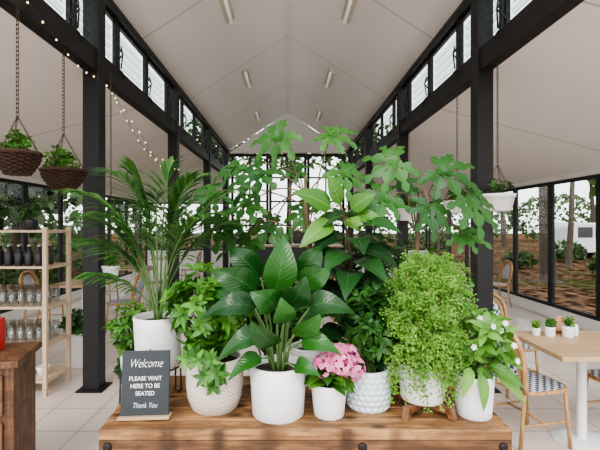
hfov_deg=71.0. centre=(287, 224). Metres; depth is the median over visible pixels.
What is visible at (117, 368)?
potted plant
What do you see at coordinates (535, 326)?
potted plant
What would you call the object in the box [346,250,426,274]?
wall
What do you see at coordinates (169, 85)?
window
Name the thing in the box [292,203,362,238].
bush
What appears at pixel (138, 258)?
bistro chair
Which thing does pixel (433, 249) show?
potted ficus
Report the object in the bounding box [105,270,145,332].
bistro chair
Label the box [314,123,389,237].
tree
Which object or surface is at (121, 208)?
tree
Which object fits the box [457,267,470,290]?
cafe table
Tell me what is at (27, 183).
window
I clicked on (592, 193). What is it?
tree
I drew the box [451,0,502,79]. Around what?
window
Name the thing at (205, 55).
ceiling
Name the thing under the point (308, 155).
window
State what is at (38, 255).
bottle
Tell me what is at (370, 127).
window
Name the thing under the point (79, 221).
bush
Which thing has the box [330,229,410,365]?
potted ficus
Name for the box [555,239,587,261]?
bush
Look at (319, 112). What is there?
fluorescent light
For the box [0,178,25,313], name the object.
window
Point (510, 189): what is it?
window
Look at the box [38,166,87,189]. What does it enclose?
basket
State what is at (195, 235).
bush
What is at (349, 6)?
fluorescent light
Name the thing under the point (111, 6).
steel beam
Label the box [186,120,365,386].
potted plant
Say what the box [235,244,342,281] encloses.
counter
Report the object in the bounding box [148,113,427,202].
wall
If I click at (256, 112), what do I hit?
fluorescent light
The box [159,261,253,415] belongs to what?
potted plant
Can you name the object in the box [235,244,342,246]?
countertop
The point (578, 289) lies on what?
ground
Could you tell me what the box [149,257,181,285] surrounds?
cafe table
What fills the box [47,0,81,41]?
window
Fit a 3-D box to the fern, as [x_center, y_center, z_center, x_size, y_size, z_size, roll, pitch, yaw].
[0.675,0.498,1.988,0.485,0.764,0.433,0,0,19]
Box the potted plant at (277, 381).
[200,235,355,424]
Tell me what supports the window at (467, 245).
in the wall at (586, 323)
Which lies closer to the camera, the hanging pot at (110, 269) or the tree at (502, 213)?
the hanging pot at (110, 269)
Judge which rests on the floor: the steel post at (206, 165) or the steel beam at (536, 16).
the steel post at (206, 165)
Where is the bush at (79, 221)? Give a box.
[68,213,147,249]
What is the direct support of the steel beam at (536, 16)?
attached to the steel post at (481, 10)
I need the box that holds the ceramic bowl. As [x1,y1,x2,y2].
[36,364,49,375]
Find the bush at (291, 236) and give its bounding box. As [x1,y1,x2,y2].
[280,235,292,243]
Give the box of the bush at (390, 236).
[362,204,443,239]
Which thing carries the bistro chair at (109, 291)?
on the floor
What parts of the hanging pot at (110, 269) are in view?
pot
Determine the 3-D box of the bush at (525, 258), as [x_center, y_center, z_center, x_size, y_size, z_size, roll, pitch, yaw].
[9.592,1.413,17.421,1.434,0.795,1.221,0,0,0]
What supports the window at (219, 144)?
attached to the steel beam at (84, 54)
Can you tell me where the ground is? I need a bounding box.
[0,233,595,315]
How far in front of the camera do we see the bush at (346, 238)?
18.30 m
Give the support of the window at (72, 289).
in the wall at (16, 314)
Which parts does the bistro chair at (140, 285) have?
leg, seat, seat frame, frame, backrest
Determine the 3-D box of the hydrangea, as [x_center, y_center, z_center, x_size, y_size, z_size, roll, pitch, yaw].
[0.197,0.710,1.937,0.259,0.339,0.284,0,0,-27]
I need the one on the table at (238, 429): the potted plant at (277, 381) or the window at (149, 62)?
the potted plant at (277, 381)
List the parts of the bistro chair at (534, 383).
backrest, frame, leg, leg, seat, seat frame, leg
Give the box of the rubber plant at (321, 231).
[292,173,400,371]
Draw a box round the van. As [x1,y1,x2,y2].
[555,222,595,259]
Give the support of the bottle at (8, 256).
on the open shelf
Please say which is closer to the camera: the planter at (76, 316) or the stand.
the stand
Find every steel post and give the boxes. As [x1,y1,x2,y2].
[75,0,112,392]
[168,86,178,307]
[203,128,210,281]
[223,150,228,267]
[347,150,352,269]
[365,128,372,272]
[397,86,407,260]
[471,0,500,392]
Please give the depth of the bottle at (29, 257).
4.09 m
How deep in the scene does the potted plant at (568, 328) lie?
3.33 m
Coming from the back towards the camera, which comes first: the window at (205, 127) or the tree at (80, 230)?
the tree at (80, 230)
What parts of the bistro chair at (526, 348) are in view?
backrest, frame, leg, seat, seat frame, leg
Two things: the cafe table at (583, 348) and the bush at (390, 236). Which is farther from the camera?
the bush at (390, 236)
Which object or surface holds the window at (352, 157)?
attached to the steel beam at (536, 16)
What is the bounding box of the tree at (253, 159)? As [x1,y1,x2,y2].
[186,119,262,219]
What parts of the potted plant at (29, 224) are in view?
pot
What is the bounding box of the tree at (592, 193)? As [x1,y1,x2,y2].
[587,179,595,198]
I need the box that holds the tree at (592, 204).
[589,183,595,222]
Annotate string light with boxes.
[27,1,173,160]
[106,85,178,169]
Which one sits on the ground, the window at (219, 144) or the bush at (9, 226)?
the bush at (9, 226)
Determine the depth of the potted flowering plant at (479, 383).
1.87 m
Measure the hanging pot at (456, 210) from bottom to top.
1.401 m
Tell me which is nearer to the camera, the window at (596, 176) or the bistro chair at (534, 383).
the bistro chair at (534, 383)
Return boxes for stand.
[556,316,564,332]
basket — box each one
[0,6,42,176]
[0,148,42,176]
[38,49,87,189]
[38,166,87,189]
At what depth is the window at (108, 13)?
4.78 m
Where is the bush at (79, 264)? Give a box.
[51,232,121,272]
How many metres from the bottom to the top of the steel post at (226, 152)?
4.000 m
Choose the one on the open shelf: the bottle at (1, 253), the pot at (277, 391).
the bottle at (1, 253)
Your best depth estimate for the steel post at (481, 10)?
4.17 m
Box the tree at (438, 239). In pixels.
[437,206,439,254]
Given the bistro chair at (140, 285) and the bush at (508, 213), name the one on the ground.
the bush at (508, 213)
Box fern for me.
[379,249,478,421]
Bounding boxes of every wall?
[0,173,137,199]
[0,271,146,323]
[147,250,229,274]
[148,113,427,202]
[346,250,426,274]
[429,169,599,201]
[467,281,599,331]
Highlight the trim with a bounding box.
[286,0,289,112]
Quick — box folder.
[0,317,4,349]
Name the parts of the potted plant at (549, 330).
pot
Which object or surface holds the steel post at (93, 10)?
on the floor
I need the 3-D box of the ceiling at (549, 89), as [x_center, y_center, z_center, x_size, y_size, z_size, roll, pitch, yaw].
[3.522,-1.190,7.800,2.955,0.840,12.400,0,0,0]
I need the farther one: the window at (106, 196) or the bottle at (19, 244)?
the window at (106, 196)
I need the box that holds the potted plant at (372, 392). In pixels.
[330,281,407,413]
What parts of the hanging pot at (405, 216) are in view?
pot, chain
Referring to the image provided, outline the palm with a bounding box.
[55,153,261,392]
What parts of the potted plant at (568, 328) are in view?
pot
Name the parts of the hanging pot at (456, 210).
pot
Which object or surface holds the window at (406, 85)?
attached to the steel beam at (536, 16)
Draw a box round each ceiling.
[0,7,222,198]
[113,0,462,149]
[353,0,599,198]
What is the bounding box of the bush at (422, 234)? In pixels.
[408,230,445,250]
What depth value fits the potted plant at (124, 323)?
2.98 m
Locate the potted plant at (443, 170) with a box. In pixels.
[352,146,497,269]
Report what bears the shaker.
on the cafe table at (583, 348)
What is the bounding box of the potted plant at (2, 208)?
[0,205,11,229]
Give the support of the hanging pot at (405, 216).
hanging from the steel beam at (536, 16)
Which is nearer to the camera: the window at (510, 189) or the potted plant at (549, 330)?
the potted plant at (549, 330)
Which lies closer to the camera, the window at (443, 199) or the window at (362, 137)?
the window at (362, 137)
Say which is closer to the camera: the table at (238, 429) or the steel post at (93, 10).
the table at (238, 429)
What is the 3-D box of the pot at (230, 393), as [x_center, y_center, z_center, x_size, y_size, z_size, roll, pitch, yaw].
[-0.353,0.755,2.030,0.274,0.250,0.274,0,0,0]
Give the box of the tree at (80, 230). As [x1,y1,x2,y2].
[0,192,82,243]
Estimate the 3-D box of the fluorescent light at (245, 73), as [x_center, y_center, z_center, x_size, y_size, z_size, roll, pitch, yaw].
[-0.888,-3.142,9.000,0.147,0.119,0.900,0,0,0]
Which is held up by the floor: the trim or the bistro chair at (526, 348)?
the bistro chair at (526, 348)
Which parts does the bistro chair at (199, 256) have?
frame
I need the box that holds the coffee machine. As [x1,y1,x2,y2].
[292,230,314,244]
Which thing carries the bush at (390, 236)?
on the ground
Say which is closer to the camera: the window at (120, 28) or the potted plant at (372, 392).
the potted plant at (372, 392)
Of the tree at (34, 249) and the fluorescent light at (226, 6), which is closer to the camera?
the fluorescent light at (226, 6)
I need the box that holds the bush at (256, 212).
[212,206,278,238]
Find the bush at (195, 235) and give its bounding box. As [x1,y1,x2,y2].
[151,230,202,248]
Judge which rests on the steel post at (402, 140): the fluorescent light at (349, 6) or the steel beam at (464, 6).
the steel beam at (464, 6)
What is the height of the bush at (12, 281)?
1.092 m
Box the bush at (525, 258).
[500,250,538,268]
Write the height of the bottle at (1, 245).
0.206 m
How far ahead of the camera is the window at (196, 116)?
9.72 m
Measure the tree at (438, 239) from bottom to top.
7.059 m
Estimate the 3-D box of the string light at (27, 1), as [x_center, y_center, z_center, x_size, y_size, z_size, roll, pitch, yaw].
[-1.904,-1.276,5.050,0.048,0.652,4.116,0,0,-1]
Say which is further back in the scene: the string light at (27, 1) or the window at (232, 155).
the window at (232, 155)
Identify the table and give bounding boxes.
[48,279,112,319]
[99,376,511,449]
[119,265,152,302]
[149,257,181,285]
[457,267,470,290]
[514,331,599,449]
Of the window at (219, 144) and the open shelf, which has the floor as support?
the open shelf
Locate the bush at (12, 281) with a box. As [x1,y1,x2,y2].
[0,255,65,294]
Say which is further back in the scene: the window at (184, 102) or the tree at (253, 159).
the tree at (253, 159)
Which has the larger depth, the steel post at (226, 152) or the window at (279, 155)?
the window at (279, 155)
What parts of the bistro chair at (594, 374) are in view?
seat frame, seat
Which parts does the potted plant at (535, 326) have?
pot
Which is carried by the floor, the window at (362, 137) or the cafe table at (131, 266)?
the cafe table at (131, 266)
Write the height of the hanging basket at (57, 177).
1.228 m
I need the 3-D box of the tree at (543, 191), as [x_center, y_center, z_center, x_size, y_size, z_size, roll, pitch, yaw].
[8.047,-2.308,13.434,4.359,8.279,4.578,0,0,44]
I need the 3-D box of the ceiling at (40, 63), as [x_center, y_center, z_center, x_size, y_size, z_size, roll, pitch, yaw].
[-3.522,-1.190,7.800,2.955,0.840,12.400,0,0,0]
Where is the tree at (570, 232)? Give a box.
[562,182,574,267]
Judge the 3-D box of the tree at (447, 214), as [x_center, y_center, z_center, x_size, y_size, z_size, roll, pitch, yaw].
[8.027,-2.197,20.850,4.210,8.038,4.737,0,0,-20]
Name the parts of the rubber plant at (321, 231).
stem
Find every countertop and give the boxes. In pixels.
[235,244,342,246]
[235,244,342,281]
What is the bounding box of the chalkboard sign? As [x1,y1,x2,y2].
[117,350,171,420]
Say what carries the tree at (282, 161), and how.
on the ground
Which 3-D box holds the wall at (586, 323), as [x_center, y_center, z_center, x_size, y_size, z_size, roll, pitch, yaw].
[4.760,1.550,7.800,0.120,0.200,12.400,0,0,0]
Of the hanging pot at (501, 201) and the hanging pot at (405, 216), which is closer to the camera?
the hanging pot at (501, 201)
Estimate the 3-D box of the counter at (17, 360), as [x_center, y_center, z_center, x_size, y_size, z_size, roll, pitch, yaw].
[-2.023,1.200,2.391,1.000,0.900,0.432,0,0,-14]
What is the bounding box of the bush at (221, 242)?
[211,241,235,248]
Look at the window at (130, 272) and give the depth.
13.33 m
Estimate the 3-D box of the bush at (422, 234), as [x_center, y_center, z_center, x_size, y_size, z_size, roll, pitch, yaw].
[8.607,1.043,25.981,2.755,1.534,2.131,0,0,0]
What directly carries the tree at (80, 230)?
on the ground
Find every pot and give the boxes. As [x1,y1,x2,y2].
[101,72,119,275]
[133,310,180,368]
[186,351,242,415]
[250,355,305,424]
[291,341,323,386]
[312,378,345,420]
[346,362,391,413]
[397,130,416,220]
[398,360,445,406]
[442,91,467,213]
[453,368,494,421]
[479,62,516,211]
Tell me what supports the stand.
on the cafe table at (583, 348)
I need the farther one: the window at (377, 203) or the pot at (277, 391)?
the window at (377, 203)
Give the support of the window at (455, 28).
attached to the steel beam at (536, 16)
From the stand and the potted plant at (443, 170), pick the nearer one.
the potted plant at (443, 170)
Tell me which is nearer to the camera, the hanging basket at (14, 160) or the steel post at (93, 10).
the hanging basket at (14, 160)
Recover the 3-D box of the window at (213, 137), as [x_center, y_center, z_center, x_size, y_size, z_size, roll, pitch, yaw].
[-1.952,-2.007,11.364,0.164,0.685,1.008,0,0,0]
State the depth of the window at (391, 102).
8.77 m
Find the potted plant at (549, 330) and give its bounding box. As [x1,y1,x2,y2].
[544,317,557,336]
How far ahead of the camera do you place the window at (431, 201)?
13.91 m
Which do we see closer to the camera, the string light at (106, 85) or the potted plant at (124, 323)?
the potted plant at (124, 323)
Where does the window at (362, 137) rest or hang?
attached to the steel beam at (536, 16)
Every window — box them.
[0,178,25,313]
[26,182,60,298]
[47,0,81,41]
[61,190,82,294]
[73,0,124,79]
[105,195,109,254]
[110,196,126,278]
[117,22,152,104]
[127,199,140,274]
[141,207,146,264]
[147,57,172,121]
[149,203,222,249]
[167,81,186,134]
[183,100,198,145]
[195,114,207,153]
[204,125,214,157]
[212,134,221,165]
[216,142,226,168]
[231,154,268,266]
[269,154,306,243]
[307,154,344,264]
[350,142,359,162]
[355,134,363,162]
[361,125,371,158]
[368,114,380,153]
[374,203,426,249]
[377,100,392,145]
[389,81,408,134]
[403,57,428,121]
[423,22,458,104]
[429,201,434,254]
[435,199,448,253]
[449,215,465,266]
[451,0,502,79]
[466,220,468,280]
[493,188,514,294]
[494,0,528,41]
[515,182,549,305]
[550,174,599,320]
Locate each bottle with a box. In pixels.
[0,244,4,263]
[0,251,2,265]
[4,245,12,265]
[9,244,14,263]
[14,245,22,265]
[19,244,24,263]
[25,245,33,265]
[35,245,41,265]
[48,244,53,263]
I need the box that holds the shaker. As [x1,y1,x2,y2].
[574,324,578,335]
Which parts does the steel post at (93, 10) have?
plate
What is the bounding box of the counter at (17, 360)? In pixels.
[0,341,41,449]
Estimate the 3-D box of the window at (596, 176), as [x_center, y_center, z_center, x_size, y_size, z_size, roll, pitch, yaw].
[4.700,0.340,6.910,0.040,2.220,1.160,0,0,0]
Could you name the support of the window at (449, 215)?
in the wall at (586, 323)
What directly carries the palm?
on the table at (238, 429)
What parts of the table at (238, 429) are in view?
rail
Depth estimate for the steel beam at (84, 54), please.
4.00 m
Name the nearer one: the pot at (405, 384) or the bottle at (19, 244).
the pot at (405, 384)
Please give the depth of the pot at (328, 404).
1.88 m
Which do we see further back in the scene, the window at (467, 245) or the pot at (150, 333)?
the window at (467, 245)
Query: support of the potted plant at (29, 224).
on the open shelf
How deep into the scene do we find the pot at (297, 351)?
2.27 m
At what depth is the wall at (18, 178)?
7.73 m
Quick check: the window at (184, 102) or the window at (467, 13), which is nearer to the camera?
the window at (467, 13)
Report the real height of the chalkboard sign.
0.302 m
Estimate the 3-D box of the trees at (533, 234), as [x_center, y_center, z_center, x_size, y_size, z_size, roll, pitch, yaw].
[29.991,-0.941,47.003,9.789,5.502,7.733,0,0,-17]
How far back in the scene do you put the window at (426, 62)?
6.56 m
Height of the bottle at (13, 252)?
0.206 m
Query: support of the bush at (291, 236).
on the ground
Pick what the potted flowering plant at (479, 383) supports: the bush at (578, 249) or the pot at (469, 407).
the pot at (469, 407)
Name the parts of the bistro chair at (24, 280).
leg, backrest, frame, leg, leg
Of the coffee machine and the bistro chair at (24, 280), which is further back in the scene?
the coffee machine
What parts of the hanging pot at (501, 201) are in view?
chain, pot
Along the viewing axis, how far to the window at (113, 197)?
12.15 m
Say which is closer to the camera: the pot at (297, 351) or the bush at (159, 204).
the pot at (297, 351)
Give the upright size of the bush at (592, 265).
0.877 m
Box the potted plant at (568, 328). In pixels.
[561,316,575,338]
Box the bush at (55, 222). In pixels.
[0,219,79,256]
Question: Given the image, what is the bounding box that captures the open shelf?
[0,227,70,396]
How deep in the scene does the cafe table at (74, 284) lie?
6.35 m
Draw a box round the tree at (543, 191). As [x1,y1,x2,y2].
[532,186,563,282]
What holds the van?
on the ground
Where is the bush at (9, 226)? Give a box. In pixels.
[2,226,10,247]
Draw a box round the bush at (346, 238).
[333,238,346,263]
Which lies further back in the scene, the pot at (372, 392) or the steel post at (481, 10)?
the steel post at (481, 10)
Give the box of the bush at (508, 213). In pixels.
[439,203,512,238]
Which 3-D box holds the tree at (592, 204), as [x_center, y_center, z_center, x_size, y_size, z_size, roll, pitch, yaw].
[20.097,-2.661,27.968,3.767,9.018,3.852,0,0,0]
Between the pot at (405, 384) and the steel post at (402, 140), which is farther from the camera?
the steel post at (402, 140)
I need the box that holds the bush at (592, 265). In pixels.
[586,255,595,273]
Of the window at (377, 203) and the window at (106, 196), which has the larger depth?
the window at (377, 203)
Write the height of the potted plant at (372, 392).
0.601 m
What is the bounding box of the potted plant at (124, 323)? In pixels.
[102,299,150,403]
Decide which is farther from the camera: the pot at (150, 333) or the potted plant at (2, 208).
the potted plant at (2, 208)
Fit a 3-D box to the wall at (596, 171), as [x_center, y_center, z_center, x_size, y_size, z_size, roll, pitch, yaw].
[4.760,-0.820,7.800,0.120,0.100,12.400,0,0,0]
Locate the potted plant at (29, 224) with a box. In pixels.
[16,202,42,229]
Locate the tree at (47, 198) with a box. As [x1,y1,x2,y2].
[0,182,82,279]
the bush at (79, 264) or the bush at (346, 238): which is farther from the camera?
the bush at (346, 238)
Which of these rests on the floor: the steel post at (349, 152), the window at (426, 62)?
the steel post at (349, 152)
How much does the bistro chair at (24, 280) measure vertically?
0.940 m
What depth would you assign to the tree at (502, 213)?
31.89 m
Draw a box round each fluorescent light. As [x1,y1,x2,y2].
[219,0,234,23]
[241,68,251,87]
[253,109,259,120]
[316,109,322,120]
[324,68,334,87]
[341,0,356,23]
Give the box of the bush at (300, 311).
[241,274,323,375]
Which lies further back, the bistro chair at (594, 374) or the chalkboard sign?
the bistro chair at (594, 374)
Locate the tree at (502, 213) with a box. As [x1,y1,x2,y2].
[500,211,509,248]
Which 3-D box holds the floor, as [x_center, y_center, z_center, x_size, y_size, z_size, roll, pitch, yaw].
[0.000,1.710,5.800,9.600,0.120,16.600,0,0,0]
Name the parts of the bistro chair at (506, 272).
seat, frame, backrest, leg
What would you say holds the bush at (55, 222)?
on the ground
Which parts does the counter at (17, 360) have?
drawer, door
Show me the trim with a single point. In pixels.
(287, 1)
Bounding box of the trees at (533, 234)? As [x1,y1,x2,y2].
[508,193,595,239]
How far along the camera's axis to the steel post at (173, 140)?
7.12 m
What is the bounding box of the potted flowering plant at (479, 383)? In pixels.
[439,306,524,421]
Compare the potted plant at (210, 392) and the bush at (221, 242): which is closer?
the potted plant at (210, 392)
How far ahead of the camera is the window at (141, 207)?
13.91 m
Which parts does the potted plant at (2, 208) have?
pot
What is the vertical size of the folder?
0.190 m
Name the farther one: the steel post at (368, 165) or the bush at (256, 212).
the bush at (256, 212)
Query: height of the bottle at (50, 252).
0.206 m
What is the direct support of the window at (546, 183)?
in the wall at (586, 323)
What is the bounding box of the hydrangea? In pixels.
[304,342,365,420]
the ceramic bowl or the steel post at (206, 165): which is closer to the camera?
the ceramic bowl
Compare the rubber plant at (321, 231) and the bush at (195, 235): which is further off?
the bush at (195, 235)
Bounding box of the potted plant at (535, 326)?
[530,319,540,335]
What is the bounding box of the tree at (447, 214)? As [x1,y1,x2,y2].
[446,214,447,254]
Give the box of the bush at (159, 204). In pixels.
[114,204,194,241]
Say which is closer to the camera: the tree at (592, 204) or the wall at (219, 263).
the wall at (219, 263)
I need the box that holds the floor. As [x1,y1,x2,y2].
[5,275,599,449]
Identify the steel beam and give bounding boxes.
[0,0,230,178]
[105,0,229,153]
[346,0,470,153]
[350,0,583,175]
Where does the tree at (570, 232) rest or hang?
on the ground
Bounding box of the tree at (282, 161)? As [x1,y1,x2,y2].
[253,125,324,235]
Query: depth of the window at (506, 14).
3.77 m
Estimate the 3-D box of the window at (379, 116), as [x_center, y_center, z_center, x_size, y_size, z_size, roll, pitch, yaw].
[1.953,-2.007,9.364,0.163,0.685,1.008,0,0,0]
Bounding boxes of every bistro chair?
[19,270,63,332]
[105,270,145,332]
[105,282,118,300]
[133,252,154,283]
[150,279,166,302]
[181,251,201,280]
[484,333,572,449]
[493,260,512,307]
[493,292,539,397]
[587,369,599,402]
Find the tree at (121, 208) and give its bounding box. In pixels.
[105,199,161,260]
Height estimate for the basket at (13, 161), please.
0.168 m
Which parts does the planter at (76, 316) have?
pot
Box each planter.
[56,308,82,368]
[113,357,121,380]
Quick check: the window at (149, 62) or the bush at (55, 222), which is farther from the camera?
the bush at (55, 222)
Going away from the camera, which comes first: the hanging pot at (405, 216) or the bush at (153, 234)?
the hanging pot at (405, 216)
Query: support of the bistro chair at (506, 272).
on the floor
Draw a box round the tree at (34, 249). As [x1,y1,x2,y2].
[28,214,36,252]
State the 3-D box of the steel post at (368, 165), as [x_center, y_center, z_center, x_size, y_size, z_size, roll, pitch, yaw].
[1.960,-0.350,10.200,0.260,4.000,0.260,0,0,0]
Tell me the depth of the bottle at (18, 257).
4.09 m
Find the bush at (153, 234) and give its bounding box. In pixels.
[130,222,167,251]
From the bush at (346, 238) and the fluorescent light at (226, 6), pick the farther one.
the bush at (346, 238)
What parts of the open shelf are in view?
post, rail, rail, rail, rail, rail, post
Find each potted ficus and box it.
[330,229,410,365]
[415,247,474,370]
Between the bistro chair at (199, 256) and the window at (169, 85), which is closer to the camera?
the window at (169, 85)
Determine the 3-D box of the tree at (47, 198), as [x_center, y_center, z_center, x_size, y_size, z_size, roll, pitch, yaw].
[-7.849,-0.962,12.475,4.152,5.585,4.263,0,0,-42]
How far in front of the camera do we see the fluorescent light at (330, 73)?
8.90 m
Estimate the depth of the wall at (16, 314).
7.77 m

